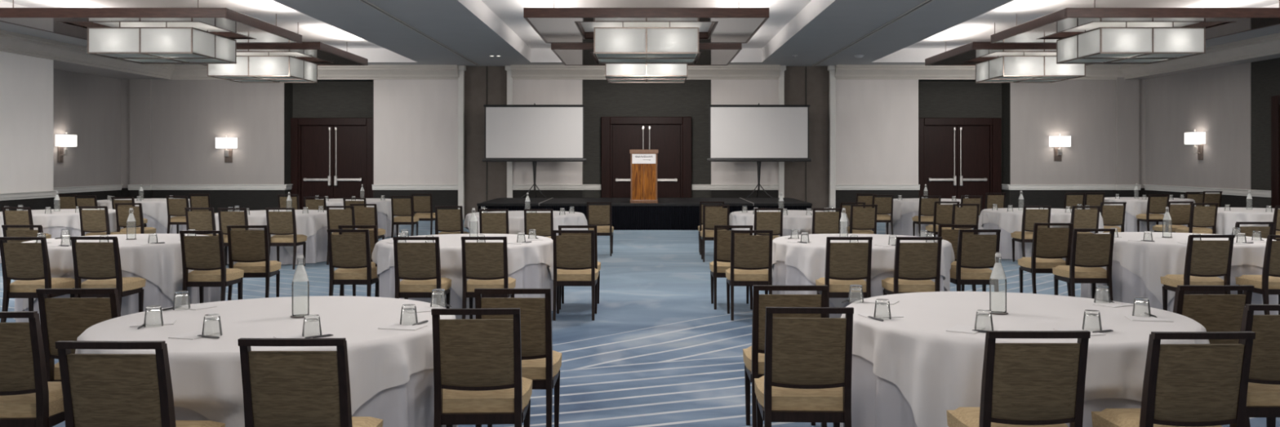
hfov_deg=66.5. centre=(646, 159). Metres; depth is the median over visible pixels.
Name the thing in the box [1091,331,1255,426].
banquet chair
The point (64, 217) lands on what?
tablecloth
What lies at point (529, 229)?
water tumbler
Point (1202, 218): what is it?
banquet chair
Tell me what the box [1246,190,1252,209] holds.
water bottle
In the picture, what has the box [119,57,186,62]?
diffuser
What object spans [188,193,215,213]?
banquet chair
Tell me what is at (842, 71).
trim
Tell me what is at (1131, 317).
notepad
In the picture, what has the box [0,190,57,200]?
trim
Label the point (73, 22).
frame
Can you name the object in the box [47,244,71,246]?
notepad
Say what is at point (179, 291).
water tumbler
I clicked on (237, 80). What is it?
diffuser
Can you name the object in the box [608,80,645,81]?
diffuser
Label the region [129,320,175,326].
notepad
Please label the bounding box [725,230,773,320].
banquet chair
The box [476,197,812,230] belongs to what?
stage platform
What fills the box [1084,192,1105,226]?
banquet chair
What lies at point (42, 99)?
wall
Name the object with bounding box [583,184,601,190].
trim
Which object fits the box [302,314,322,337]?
water tumbler
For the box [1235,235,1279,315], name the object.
banquet chair
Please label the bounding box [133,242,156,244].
notepad
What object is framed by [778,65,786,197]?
trim
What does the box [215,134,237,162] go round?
wall sconce
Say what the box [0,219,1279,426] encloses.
floor
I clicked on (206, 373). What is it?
tablecloth
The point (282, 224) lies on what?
banquet chair
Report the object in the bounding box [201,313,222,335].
water tumbler
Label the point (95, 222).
banquet chair
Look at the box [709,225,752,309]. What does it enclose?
banquet chair
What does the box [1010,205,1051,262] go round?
banquet chair
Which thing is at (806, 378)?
banquet chair
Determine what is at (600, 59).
diffuser
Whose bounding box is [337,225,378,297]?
banquet chair
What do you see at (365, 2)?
trim
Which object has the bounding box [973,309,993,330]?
water tumbler
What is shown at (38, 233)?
water tumbler
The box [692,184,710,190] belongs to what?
trim
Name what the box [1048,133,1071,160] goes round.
wall sconce
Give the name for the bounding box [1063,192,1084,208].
banquet chair
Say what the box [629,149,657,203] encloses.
lectern
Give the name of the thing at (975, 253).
banquet chair
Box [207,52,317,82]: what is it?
lantern chandelier
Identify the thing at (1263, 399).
banquet chair
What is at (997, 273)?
water bottle
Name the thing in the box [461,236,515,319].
banquet chair
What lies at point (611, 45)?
lantern chandelier
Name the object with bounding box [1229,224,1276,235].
tablecloth
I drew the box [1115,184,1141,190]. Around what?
trim
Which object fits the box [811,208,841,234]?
banquet chair
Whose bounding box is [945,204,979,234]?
banquet chair
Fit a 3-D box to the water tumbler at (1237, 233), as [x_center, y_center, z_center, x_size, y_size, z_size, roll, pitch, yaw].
[5.999,0.789,9.842,0.092,0.100,0.092,0,0,20]
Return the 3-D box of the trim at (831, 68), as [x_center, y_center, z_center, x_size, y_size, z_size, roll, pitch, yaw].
[4.955,-0.455,25.990,0.229,4.110,0.220,0,0,0]
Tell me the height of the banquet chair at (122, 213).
0.903 m
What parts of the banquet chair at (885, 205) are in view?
leg, rail, seat, seat frame, leg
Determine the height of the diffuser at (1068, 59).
0.006 m
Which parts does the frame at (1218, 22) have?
white recess lid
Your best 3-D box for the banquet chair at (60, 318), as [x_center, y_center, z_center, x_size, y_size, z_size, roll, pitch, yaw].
[-3.109,1.151,5.538,0.450,0.903,0.511,0,0,-3]
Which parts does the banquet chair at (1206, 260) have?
leg, leg, seat, seat frame, rail, rail, leg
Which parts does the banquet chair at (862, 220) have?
leg, seat, rail, rail, leg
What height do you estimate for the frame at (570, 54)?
0.580 m
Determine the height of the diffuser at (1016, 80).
0.006 m
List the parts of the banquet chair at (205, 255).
leg, rail, leg, rail, seat frame, seat, leg, leg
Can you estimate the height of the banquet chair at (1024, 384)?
0.903 m
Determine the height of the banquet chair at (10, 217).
0.903 m
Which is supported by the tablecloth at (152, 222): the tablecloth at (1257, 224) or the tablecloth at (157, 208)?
the tablecloth at (157, 208)
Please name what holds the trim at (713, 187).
attached to the wall at (170, 128)
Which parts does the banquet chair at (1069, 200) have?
leg, rail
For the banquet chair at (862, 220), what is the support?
on the floor
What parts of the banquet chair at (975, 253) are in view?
leg, seat, seat frame, rail, rail, leg, leg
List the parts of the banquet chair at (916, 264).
leg, seat frame, seat, rail, rail, leg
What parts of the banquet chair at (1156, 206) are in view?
leg, leg, seat, seat frame, rail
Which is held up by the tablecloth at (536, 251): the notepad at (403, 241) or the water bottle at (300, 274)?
the notepad at (403, 241)
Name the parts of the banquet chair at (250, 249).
leg, rail, rail, seat, seat frame, leg, leg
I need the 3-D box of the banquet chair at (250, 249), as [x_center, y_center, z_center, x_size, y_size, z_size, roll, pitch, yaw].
[-4.284,1.151,10.648,0.450,0.903,0.511,0,0,-6]
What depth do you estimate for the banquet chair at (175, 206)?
19.02 m
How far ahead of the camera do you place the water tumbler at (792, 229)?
10.39 m
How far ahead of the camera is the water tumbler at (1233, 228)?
10.63 m
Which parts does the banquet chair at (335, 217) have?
leg, rail, leg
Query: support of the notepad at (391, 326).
on the tablecloth at (206, 373)
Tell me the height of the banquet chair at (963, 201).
0.903 m
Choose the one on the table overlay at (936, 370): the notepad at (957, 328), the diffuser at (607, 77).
the notepad at (957, 328)
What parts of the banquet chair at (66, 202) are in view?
rail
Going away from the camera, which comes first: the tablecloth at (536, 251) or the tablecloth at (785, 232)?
the tablecloth at (536, 251)
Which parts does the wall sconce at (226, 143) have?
lamp shade, arm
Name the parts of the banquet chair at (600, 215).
leg, rail, rail, seat, seat frame, leg, leg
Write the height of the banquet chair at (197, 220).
0.903 m
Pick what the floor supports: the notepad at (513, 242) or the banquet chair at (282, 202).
the banquet chair at (282, 202)
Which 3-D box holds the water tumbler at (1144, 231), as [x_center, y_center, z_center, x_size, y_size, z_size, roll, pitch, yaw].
[5.193,0.789,10.104,0.092,0.100,0.092,0,0,27]
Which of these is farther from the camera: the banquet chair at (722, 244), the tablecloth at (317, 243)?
the tablecloth at (317, 243)
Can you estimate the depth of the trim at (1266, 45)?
21.53 m
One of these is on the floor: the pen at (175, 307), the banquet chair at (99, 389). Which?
the banquet chair at (99, 389)
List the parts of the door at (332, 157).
vertical rod, vertical rod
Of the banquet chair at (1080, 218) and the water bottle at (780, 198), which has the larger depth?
the water bottle at (780, 198)
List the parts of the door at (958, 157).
vertical rod, vertical rod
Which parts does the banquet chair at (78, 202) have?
leg, rail, leg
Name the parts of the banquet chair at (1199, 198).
rail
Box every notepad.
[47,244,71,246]
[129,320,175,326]
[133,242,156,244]
[168,329,220,339]
[174,303,217,310]
[273,333,308,337]
[377,323,427,330]
[386,240,409,243]
[404,306,440,313]
[506,241,528,244]
[524,238,543,239]
[784,236,804,238]
[788,240,810,242]
[857,312,903,318]
[859,298,898,304]
[875,244,895,246]
[946,324,985,333]
[1053,327,1106,335]
[1093,301,1136,307]
[1124,315,1173,321]
[1128,239,1142,241]
[1233,242,1250,244]
[1246,240,1266,241]
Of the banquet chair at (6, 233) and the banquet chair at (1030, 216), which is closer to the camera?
the banquet chair at (6, 233)
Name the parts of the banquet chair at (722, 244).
leg, leg, seat frame, seat, rail, rail, leg, leg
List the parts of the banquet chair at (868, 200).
rail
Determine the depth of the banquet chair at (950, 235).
10.55 m
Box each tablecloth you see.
[0,208,116,236]
[0,226,123,262]
[13,233,208,311]
[13,270,220,324]
[75,296,455,426]
[97,198,190,230]
[142,209,190,234]
[173,368,457,426]
[211,209,327,257]
[226,226,332,264]
[325,198,395,230]
[355,211,399,237]
[371,233,557,308]
[378,262,556,319]
[463,210,587,234]
[731,226,846,235]
[772,261,947,318]
[840,354,1141,426]
[885,210,973,236]
[978,222,1094,261]
[1080,260,1278,315]
[1104,211,1187,231]
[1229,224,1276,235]
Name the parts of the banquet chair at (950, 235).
leg, seat, rail, leg, leg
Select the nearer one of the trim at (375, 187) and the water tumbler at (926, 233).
the water tumbler at (926, 233)
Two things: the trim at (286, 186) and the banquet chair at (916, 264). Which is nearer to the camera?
the banquet chair at (916, 264)
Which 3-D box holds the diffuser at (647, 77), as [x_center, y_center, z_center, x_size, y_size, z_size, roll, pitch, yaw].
[0.443,-1.848,21.637,0.857,0.006,0.857,0,0,0]
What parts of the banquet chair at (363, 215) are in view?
rail, seat, leg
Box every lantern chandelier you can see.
[87,22,236,63]
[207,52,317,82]
[593,22,698,63]
[604,63,687,82]
[975,52,1085,82]
[1056,22,1205,63]
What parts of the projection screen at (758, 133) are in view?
leg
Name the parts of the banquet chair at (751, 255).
leg, leg, seat, seat frame, rail, rail, leg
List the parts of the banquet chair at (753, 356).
leg, seat, seat frame, leg, rail, rail, leg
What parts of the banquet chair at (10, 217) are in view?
leg, rail, leg, seat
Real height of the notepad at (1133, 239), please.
0.004 m
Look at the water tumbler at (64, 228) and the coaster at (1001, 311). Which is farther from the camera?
the water tumbler at (64, 228)
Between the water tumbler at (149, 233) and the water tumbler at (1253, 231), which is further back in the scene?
the water tumbler at (1253, 231)
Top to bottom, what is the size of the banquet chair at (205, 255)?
0.903 m
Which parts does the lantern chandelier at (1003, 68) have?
glass pane, glass pane, glass pane, glass pane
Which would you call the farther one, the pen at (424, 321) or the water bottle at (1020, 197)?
the water bottle at (1020, 197)
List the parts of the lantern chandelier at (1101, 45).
glass pane, glass pane, glass pane, glass pane, glass pane, glass pane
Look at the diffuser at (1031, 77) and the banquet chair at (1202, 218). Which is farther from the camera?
the diffuser at (1031, 77)
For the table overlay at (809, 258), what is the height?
0.639 m
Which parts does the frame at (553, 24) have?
white recess lid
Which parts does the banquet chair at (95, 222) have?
leg, rail, rail, seat, leg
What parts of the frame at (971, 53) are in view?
white recess lid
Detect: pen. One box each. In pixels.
[161,306,182,311]
[196,334,219,338]
[305,333,333,337]
[412,320,428,325]
[867,315,884,320]
[971,329,986,333]
[1092,329,1113,333]
[1095,297,1114,302]
[1144,311,1156,317]
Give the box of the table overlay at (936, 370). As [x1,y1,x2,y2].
[840,291,1209,426]
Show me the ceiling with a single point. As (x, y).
(812, 30)
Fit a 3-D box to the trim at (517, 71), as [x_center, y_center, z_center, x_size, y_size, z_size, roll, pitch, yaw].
[-0.021,-2.326,25.865,7.115,0.372,0.270,0,0,0]
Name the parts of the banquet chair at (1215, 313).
leg, rail, leg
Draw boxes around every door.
[290,117,373,209]
[601,116,691,197]
[918,117,1001,209]
[1271,94,1279,208]
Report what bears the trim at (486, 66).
attached to the wall at (170, 128)
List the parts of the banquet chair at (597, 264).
leg, leg, rail, leg, leg, seat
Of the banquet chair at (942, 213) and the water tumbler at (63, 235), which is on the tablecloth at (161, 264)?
the water tumbler at (63, 235)
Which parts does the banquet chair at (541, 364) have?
leg, rail, rail, seat, seat frame, leg, leg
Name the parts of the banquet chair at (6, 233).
leg, rail, leg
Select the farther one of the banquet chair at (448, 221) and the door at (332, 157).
the door at (332, 157)
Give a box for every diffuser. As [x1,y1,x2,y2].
[102,53,164,57]
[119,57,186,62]
[152,53,204,57]
[168,57,226,62]
[219,76,263,78]
[236,80,278,81]
[259,76,296,78]
[275,80,310,81]
[596,53,645,57]
[598,57,645,62]
[607,76,645,78]
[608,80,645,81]
[647,53,696,57]
[647,57,694,62]
[647,76,685,78]
[647,80,684,81]
[982,80,1017,81]
[996,76,1033,78]
[1014,80,1056,81]
[1029,76,1072,78]
[1066,57,1124,62]
[1087,53,1140,57]
[1105,57,1173,62]
[1128,53,1191,57]
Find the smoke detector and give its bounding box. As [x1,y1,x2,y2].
[854,54,863,57]
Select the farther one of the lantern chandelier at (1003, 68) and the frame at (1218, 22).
the lantern chandelier at (1003, 68)
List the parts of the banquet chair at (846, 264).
leg, seat, seat frame, rail, rail, leg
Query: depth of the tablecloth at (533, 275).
9.69 m
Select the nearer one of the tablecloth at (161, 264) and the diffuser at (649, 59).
the tablecloth at (161, 264)
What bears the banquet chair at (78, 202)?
on the floor
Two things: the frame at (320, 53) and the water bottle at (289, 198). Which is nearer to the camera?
the water bottle at (289, 198)
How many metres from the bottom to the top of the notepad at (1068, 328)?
0.004 m
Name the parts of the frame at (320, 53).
white recess lid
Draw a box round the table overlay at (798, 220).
[728,209,848,235]
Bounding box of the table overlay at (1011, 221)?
[977,208,1103,252]
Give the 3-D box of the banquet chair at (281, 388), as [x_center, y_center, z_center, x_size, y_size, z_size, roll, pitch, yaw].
[-1.388,1.151,4.056,0.450,0.903,0.511,0,0,0]
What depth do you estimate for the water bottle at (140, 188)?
20.55 m
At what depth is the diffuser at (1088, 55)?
17.19 m
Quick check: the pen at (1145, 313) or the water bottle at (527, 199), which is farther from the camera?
the water bottle at (527, 199)
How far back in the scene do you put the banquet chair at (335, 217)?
14.87 m
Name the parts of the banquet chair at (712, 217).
leg, leg, seat frame, seat, rail, rail, leg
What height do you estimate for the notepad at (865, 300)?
0.004 m
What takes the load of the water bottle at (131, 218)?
on the coaster
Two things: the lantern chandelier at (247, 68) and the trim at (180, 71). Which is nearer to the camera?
the lantern chandelier at (247, 68)
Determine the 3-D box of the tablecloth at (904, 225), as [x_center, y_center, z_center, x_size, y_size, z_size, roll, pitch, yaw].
[6.016,1.223,20.505,1.911,0.738,1.892,0,0,-9]
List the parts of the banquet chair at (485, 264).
leg, leg, rail, rail, seat frame, seat, leg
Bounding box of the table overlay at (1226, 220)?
[1208,207,1279,235]
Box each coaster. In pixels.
[290,314,304,318]
[988,311,1008,315]
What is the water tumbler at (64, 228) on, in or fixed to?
on the tablecloth at (161, 264)
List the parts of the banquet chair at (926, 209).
leg, leg, seat, seat frame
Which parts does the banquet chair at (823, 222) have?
leg, rail, leg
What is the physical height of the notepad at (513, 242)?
0.004 m
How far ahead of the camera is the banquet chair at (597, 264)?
10.45 m
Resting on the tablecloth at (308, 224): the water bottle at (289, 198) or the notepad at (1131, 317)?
the water bottle at (289, 198)
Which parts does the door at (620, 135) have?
vertical rod, vertical rod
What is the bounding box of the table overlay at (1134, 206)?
[1103,196,1195,228]
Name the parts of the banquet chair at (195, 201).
leg, rail, leg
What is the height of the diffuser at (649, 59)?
0.006 m
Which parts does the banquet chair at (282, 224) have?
leg, leg, rail, rail, seat frame, seat, leg, leg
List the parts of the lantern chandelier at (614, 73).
glass pane, glass pane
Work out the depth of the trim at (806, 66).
26.07 m
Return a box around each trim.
[0,29,174,79]
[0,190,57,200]
[53,184,123,193]
[127,184,151,190]
[151,184,284,190]
[170,64,458,79]
[284,183,293,190]
[359,0,479,66]
[372,184,457,190]
[457,65,466,220]
[486,66,487,200]
[505,65,512,197]
[511,64,780,79]
[512,184,583,190]
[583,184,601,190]
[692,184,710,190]
[710,184,778,190]
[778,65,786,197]
[805,66,806,201]
[812,0,933,66]
[827,65,835,211]
[835,64,1123,79]
[835,184,919,190]
[1001,183,1008,190]
[1008,184,1115,190]
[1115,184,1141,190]
[1120,32,1279,79]
[1143,184,1249,195]
[1248,189,1271,197]
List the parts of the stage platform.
deck panel, deck panel, deck panel, deck panel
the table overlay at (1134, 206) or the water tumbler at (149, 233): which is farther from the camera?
the table overlay at (1134, 206)
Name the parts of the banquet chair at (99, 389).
leg, rail, leg, seat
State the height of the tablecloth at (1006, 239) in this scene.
0.738 m
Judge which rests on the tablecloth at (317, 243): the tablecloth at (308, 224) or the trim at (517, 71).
the tablecloth at (308, 224)
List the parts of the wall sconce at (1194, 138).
lamp shade, arm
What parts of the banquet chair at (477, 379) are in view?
leg, rail, rail, seat frame, seat, leg, leg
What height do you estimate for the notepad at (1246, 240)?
0.004 m
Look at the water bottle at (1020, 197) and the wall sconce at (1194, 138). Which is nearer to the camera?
the water bottle at (1020, 197)
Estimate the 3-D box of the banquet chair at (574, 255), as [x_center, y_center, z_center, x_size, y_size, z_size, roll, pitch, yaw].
[-0.724,1.151,9.939,0.450,0.903,0.511,0,0,0]
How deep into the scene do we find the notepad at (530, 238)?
10.22 m
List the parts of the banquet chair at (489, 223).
leg, rail, leg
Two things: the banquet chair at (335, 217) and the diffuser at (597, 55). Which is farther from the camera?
the diffuser at (597, 55)
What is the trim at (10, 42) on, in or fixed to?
attached to the wall at (42, 99)
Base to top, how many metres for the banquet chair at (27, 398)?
0.903 m
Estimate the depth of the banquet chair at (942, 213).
16.46 m
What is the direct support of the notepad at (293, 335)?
on the tablecloth at (206, 373)
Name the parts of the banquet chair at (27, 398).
rail, rail, seat, seat frame, leg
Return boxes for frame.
[0,0,302,43]
[198,22,368,65]
[523,0,768,43]
[551,43,742,65]
[924,22,1093,65]
[991,0,1279,43]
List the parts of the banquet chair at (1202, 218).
leg, seat, rail, rail, leg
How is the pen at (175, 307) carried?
on the tablecloth at (206, 373)
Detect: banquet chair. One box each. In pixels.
[0,236,75,322]
[0,311,64,426]
[1,207,51,238]
[1,225,44,283]
[35,288,120,382]
[55,194,76,208]
[55,340,225,426]
[70,236,146,312]
[74,195,97,208]
[78,206,124,235]
[111,196,147,227]
[114,203,155,234]
[165,195,189,233]
[179,230,244,305]
[184,207,227,265]
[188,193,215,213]
[217,208,248,246]
[226,225,281,300]
[237,337,382,426]
[265,208,306,269]
[277,194,299,209]
[303,196,326,210]
[326,205,355,265]
[327,229,378,297]
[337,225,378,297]
[342,197,366,208]
[350,204,385,239]
[391,195,418,238]
[392,236,451,308]
[411,193,435,235]
[431,307,532,426]
[435,205,469,234]
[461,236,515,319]
[474,288,561,426]
[479,208,509,234]
[524,208,553,239]
[552,230,598,320]
[558,225,600,309]
[586,201,613,256]
[697,201,724,254]
[700,204,729,262]
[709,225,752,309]
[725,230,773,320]
[742,284,827,426]
[753,208,782,239]
[754,306,853,426]
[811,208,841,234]
[815,236,872,317]
[840,202,865,229]
[846,204,877,234]
[855,193,876,230]
[871,194,893,235]
[881,236,942,295]
[911,195,941,236]
[925,201,959,236]
[937,224,977,291]
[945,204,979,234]
[946,330,1090,426]
[950,229,1000,292]
[960,195,982,217]
[984,192,1005,208]
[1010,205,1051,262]
[1017,222,1072,296]
[1052,228,1115,301]
[1060,205,1100,258]
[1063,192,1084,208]
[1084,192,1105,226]
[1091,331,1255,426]
[1099,202,1126,232]
[1136,194,1169,231]
[1152,201,1193,232]
[1160,235,1235,311]
[1173,284,1253,426]
[1174,203,1218,234]
[1184,191,1205,206]
[1203,191,1222,207]
[1233,222,1274,238]
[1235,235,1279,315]
[1238,304,1279,426]
[1272,205,1279,240]
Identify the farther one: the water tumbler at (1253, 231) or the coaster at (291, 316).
the water tumbler at (1253, 231)
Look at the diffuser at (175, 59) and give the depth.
17.89 m
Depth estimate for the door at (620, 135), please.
26.02 m
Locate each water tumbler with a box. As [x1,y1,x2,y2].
[35,232,45,242]
[60,228,69,238]
[60,235,71,245]
[143,305,164,327]
[147,233,157,243]
[172,290,190,310]
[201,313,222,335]
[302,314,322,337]
[397,232,406,242]
[399,303,417,324]
[430,288,446,306]
[516,232,525,242]
[528,229,536,239]
[791,229,799,238]
[800,232,809,242]
[848,284,863,302]
[873,298,891,319]
[888,235,896,244]
[920,229,928,236]
[925,232,934,242]
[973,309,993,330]
[1081,309,1102,330]
[1093,284,1111,302]
[1132,297,1151,316]
[1142,231,1152,239]
[1231,227,1241,236]
[1235,232,1246,242]
[1251,231,1262,240]
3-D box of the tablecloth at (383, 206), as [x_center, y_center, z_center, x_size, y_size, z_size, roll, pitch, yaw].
[-6.180,1.159,20.511,1.957,0.639,1.941,0,0,0]
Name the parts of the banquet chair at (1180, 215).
leg, seat, rail, rail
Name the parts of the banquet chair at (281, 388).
leg, rail, leg, seat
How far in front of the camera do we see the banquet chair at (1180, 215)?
16.46 m
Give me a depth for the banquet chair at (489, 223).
13.91 m
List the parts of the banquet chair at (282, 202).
leg, rail, leg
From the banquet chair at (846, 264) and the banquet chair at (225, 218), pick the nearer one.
the banquet chair at (846, 264)
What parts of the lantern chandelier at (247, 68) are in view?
glass pane, glass pane, glass pane, glass pane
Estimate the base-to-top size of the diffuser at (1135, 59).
0.006 m
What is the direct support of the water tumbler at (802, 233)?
on the table overlay at (809, 258)
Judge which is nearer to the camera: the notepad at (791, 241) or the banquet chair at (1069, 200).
the notepad at (791, 241)
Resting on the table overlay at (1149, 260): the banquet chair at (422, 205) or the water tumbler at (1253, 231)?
the water tumbler at (1253, 231)
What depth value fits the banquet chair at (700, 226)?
16.45 m
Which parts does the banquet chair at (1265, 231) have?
leg, rail, leg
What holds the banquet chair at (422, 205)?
on the floor
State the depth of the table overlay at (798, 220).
14.89 m
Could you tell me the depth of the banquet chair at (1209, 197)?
21.80 m
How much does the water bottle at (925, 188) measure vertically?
0.327 m
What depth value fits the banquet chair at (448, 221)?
14.88 m
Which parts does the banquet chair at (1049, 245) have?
leg, leg, seat frame, seat, rail, rail, leg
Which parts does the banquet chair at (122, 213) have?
leg, rail, rail, seat, leg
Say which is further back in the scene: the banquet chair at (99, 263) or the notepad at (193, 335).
the banquet chair at (99, 263)
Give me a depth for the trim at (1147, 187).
23.60 m
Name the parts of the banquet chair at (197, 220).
leg, rail, seat, leg, leg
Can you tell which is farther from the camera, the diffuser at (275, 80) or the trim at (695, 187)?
the trim at (695, 187)
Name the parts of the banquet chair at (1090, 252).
leg, leg, seat, seat frame, rail, leg, rail, leg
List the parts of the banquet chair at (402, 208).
leg, leg, rail, seat frame, seat, leg, leg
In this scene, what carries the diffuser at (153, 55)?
attached to the lantern chandelier at (140, 45)
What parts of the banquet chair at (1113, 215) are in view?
leg, seat, rail, rail, leg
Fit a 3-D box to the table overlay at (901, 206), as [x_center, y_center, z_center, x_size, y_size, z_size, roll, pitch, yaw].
[6.013,1.159,20.503,1.917,0.639,1.915,0,0,0]
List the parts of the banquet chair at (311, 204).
rail, leg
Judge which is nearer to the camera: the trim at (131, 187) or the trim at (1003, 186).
the trim at (131, 187)
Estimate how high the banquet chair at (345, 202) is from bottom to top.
0.903 m
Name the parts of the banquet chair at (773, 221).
leg, rail, rail, leg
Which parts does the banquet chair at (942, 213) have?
leg, seat, rail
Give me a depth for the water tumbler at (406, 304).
4.97 m
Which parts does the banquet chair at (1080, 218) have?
leg, seat, rail, leg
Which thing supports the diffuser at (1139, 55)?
attached to the lantern chandelier at (1101, 45)
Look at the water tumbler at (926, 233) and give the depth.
9.88 m
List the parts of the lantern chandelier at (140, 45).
glass pane, glass pane, glass pane, glass pane, glass pane, glass pane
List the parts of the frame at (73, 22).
white recess lid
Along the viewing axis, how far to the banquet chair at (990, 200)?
20.85 m
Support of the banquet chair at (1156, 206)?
on the floor
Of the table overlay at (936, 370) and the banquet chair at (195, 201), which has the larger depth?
the banquet chair at (195, 201)
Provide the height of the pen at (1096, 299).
0.012 m
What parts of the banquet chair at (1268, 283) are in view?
leg, seat, seat frame, leg, rail, rail, leg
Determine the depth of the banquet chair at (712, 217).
15.28 m
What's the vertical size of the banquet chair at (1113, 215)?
0.903 m
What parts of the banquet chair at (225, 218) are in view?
leg, seat, rail, leg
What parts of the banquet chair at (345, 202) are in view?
rail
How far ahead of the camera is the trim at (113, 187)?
24.40 m
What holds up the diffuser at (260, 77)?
attached to the lantern chandelier at (247, 68)
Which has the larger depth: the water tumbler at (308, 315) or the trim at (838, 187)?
the trim at (838, 187)
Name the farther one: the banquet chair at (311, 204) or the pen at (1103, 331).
the banquet chair at (311, 204)
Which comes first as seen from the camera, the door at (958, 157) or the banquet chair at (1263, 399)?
the banquet chair at (1263, 399)
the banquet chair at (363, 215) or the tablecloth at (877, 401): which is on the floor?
the banquet chair at (363, 215)
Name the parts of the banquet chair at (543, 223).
leg, rail, leg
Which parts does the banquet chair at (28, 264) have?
leg, rail, rail, leg, seat frame, seat, leg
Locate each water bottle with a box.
[53,191,60,211]
[126,208,136,239]
[138,184,143,199]
[286,191,292,211]
[291,254,309,316]
[469,207,477,236]
[524,192,530,213]
[778,192,783,200]
[840,207,848,236]
[923,184,928,198]
[989,252,1006,313]
[1018,190,1023,210]
[1133,183,1138,198]
[1162,206,1171,237]
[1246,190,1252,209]
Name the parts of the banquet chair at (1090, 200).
leg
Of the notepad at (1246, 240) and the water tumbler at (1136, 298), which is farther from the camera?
the notepad at (1246, 240)
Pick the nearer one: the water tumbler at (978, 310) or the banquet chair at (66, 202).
the water tumbler at (978, 310)
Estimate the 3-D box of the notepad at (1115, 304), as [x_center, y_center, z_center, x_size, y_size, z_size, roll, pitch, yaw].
[2.711,0.837,5.650,0.200,0.004,0.140,0,0,-30]
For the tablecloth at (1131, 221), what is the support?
on the banquet table
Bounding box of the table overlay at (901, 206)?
[888,198,960,225]
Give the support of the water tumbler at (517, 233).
on the tablecloth at (536, 251)
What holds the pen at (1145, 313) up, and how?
on the table overlay at (936, 370)
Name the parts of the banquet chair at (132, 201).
rail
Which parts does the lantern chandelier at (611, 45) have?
glass pane, glass pane, glass pane, glass pane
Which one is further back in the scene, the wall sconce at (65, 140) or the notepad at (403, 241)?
the wall sconce at (65, 140)
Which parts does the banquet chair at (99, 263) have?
leg, rail, rail, seat frame, seat, leg, leg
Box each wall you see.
[0,50,164,211]
[120,66,1145,219]
[1129,53,1279,208]
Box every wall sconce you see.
[55,131,76,162]
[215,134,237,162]
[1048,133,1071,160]
[1184,128,1205,159]
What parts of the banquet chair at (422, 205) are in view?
leg, rail, seat, seat frame, leg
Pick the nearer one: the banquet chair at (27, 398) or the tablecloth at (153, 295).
the banquet chair at (27, 398)
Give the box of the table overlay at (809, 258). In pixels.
[767,233,955,306]
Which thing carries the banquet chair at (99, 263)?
on the floor
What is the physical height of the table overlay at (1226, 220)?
0.639 m
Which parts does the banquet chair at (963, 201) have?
leg, leg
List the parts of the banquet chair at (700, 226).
leg, rail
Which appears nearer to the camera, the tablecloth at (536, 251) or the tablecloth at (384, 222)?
the tablecloth at (536, 251)
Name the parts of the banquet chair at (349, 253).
leg, leg, rail, rail, seat, seat frame, leg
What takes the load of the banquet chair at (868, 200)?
on the floor
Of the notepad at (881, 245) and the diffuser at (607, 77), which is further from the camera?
the diffuser at (607, 77)
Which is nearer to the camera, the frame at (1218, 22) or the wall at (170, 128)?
the frame at (1218, 22)
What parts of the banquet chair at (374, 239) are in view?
leg, rail, leg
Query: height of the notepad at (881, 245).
0.004 m
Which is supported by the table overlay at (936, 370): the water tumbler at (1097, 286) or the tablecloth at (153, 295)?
the water tumbler at (1097, 286)
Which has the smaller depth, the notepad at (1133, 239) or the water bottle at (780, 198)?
the notepad at (1133, 239)
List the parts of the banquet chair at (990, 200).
leg, rail, leg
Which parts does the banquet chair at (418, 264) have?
leg, rail, rail, seat frame, seat, leg, leg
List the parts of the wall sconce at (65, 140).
arm, lamp shade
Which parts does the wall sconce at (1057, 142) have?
lamp shade, arm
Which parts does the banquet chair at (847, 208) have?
rail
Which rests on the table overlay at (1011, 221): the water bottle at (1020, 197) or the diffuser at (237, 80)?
the water bottle at (1020, 197)
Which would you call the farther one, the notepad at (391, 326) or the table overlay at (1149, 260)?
the table overlay at (1149, 260)
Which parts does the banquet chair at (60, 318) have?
leg, rail, seat frame, seat, rail, leg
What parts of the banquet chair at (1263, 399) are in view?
leg, rail, seat, seat frame, rail, leg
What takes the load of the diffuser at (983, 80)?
attached to the lantern chandelier at (1003, 68)
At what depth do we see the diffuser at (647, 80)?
22.78 m
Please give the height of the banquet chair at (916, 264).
0.903 m
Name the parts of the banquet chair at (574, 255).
leg, leg, rail, rail, seat frame, seat, leg, leg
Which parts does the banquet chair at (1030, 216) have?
leg, seat, seat frame, leg, rail, leg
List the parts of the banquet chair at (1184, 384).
leg, seat, rail, rail, leg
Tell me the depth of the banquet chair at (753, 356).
5.46 m
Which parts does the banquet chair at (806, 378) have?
leg, leg, seat, seat frame, rail, rail, leg, leg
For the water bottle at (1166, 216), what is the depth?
10.54 m
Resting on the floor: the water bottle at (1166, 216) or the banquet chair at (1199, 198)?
the banquet chair at (1199, 198)
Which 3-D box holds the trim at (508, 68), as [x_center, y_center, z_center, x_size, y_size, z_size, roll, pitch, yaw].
[-3.634,-0.455,25.990,0.229,4.110,0.220,0,0,0]
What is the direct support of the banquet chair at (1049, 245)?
on the floor
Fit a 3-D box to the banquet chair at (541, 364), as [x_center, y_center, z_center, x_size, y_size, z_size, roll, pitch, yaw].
[-0.726,1.151,5.539,0.450,0.903,0.511,0,0,0]
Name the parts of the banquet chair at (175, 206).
leg, rail, leg, seat frame, seat, leg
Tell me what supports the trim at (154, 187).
attached to the wall at (170, 128)
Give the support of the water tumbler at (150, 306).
on the tablecloth at (206, 373)
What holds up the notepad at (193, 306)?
on the tablecloth at (206, 373)
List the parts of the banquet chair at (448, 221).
leg, rail, rail, seat, leg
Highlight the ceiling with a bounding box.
[0,0,1279,66]
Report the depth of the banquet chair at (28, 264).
8.90 m
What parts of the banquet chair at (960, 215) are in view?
leg, rail, leg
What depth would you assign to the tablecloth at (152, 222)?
19.88 m
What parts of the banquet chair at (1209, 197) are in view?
rail, leg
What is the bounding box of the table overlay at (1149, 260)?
[1099,231,1275,304]
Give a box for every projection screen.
[482,102,586,198]
[706,103,811,198]
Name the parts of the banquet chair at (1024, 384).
leg, seat, rail, rail, leg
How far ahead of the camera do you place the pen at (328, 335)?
4.60 m
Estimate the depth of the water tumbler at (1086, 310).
4.78 m

